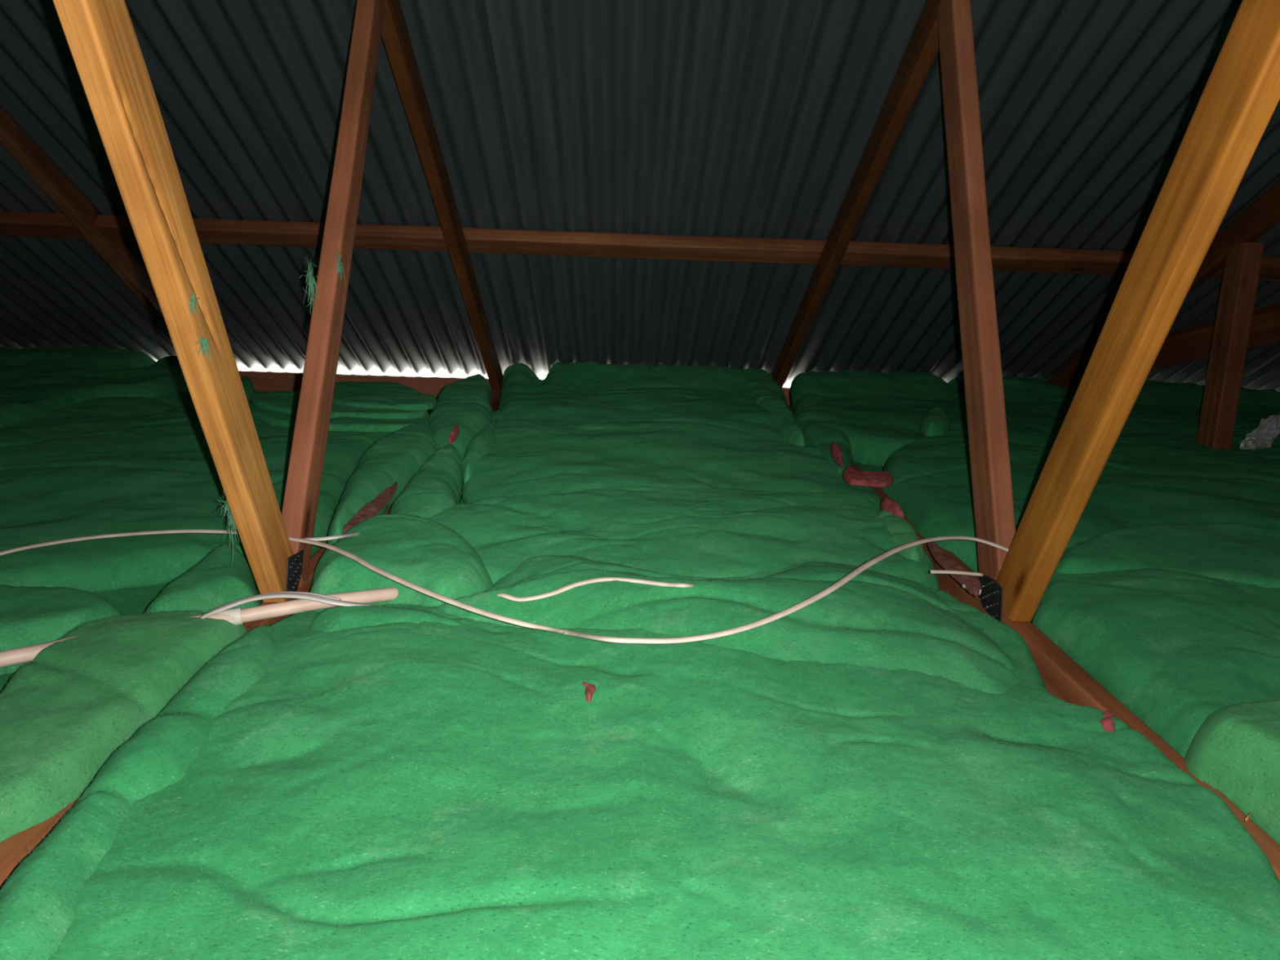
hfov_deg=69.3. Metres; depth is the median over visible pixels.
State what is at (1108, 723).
scrap
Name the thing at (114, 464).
insulation batt
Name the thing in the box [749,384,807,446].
insulation batt
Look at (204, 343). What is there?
tuft
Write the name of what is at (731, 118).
corrugated metal roof
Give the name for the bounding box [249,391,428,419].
insulation batt
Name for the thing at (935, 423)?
insulation batt
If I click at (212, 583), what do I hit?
insulation batt
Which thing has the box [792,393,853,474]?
insulation batt
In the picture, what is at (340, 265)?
tuft
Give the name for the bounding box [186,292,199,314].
tuft
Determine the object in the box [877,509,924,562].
insulation batt
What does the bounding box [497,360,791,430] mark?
insulation batt
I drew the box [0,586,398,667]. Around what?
conduit pipe
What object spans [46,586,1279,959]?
insulation batt
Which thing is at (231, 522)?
tuft
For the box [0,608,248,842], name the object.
insulation batt
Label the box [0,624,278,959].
insulation batt
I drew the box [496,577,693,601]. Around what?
electrical cable
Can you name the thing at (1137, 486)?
insulation batt
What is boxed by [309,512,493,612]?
insulation batt
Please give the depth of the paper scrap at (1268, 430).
2.87 m
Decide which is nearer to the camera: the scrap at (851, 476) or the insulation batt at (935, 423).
the scrap at (851, 476)
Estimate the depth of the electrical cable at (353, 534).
1.50 m
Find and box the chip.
[1244,812,1250,822]
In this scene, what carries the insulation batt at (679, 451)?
on the insulation batt
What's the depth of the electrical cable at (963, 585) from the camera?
1.50 m
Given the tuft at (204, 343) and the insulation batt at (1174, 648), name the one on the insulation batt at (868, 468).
the insulation batt at (1174, 648)
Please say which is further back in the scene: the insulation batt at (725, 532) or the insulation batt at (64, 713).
the insulation batt at (725, 532)
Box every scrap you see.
[342,481,397,534]
[448,424,459,444]
[582,681,595,702]
[830,441,843,467]
[843,466,893,487]
[880,497,904,519]
[927,541,981,597]
[1100,711,1115,732]
[1240,414,1279,449]
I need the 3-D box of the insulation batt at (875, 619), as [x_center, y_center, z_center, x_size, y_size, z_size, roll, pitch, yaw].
[0.106,0.188,1.396,0.854,0.113,0.550,3,13,6]
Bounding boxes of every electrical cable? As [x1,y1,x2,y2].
[0,528,1008,644]
[200,592,382,618]
[253,591,341,599]
[303,531,359,541]
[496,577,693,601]
[929,569,983,576]
[961,583,982,595]
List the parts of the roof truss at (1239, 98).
nail plate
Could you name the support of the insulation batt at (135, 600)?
on the floor
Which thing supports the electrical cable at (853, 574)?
on the insulation batt at (424, 790)
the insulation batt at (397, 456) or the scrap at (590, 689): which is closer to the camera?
the scrap at (590, 689)
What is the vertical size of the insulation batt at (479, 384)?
0.068 m
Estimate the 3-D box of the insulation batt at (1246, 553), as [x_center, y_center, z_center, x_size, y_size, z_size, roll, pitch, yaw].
[1.159,0.172,1.720,0.766,0.100,0.501,7,14,20]
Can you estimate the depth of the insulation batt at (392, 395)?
3.12 m
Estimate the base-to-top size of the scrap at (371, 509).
0.016 m
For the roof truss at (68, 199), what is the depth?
2.91 m
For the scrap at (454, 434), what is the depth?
2.47 m
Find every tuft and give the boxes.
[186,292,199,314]
[195,333,210,358]
[214,488,239,567]
[299,259,319,315]
[335,248,345,283]
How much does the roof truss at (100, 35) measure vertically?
2.577 m
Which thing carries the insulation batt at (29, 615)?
on the insulation batt at (135, 600)
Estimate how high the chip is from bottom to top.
0.006 m
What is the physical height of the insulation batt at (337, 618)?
0.072 m
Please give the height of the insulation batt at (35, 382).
0.155 m
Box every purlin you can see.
[0,210,1279,280]
[238,370,791,406]
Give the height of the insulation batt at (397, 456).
0.092 m
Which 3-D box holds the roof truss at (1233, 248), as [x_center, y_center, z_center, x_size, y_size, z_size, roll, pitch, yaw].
[1.841,-0.919,1.833,0.062,2.446,4.547,2,13,-1]
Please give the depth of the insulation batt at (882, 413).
3.58 m
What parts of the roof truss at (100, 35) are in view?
nail plate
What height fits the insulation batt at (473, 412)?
0.106 m
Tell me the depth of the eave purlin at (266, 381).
4.20 m
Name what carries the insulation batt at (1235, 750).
on the insulation batt at (868, 468)
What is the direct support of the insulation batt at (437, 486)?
on the insulation batt
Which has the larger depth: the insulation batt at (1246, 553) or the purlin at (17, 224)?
the purlin at (17, 224)
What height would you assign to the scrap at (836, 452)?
0.025 m
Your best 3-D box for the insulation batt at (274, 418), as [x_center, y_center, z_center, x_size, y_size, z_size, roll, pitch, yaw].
[-0.998,-0.216,3.013,0.766,0.039,0.434,8,14,24]
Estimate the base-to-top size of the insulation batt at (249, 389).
0.061 m
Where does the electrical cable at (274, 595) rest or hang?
on the insulation batt at (337, 618)
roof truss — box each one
[0,0,503,888]
[0,107,169,334]
[771,0,1279,880]
[1045,179,1279,448]
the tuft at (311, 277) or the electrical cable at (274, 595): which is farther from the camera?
the tuft at (311, 277)
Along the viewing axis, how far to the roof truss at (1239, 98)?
1.36 m
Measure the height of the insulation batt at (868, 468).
0.086 m
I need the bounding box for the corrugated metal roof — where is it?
[0,0,1279,391]
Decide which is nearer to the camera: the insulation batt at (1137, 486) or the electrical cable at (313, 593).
the electrical cable at (313, 593)
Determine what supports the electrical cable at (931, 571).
on the insulation batt at (875, 619)
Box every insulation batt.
[0,346,189,426]
[0,390,393,592]
[0,540,327,693]
[0,584,121,675]
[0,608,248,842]
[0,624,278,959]
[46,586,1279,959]
[144,542,262,613]
[241,375,255,401]
[248,401,430,432]
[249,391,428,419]
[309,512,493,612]
[309,603,462,632]
[327,421,439,545]
[332,381,437,410]
[389,443,463,518]
[426,485,939,590]
[427,385,493,459]
[435,553,1020,693]
[437,373,491,403]
[461,399,881,508]
[462,417,498,485]
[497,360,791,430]
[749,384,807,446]
[788,368,1279,466]
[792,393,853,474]
[853,462,1031,622]
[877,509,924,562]
[880,429,1279,572]
[918,406,950,436]
[1031,567,1279,758]
[1054,521,1279,587]
[1184,698,1279,844]
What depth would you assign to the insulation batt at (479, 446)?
2.46 m
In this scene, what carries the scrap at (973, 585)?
on the insulation batt at (725, 532)
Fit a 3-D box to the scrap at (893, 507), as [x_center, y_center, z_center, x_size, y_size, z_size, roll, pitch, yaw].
[0.517,0.055,1.893,0.032,0.026,0.101,2,13,-1]

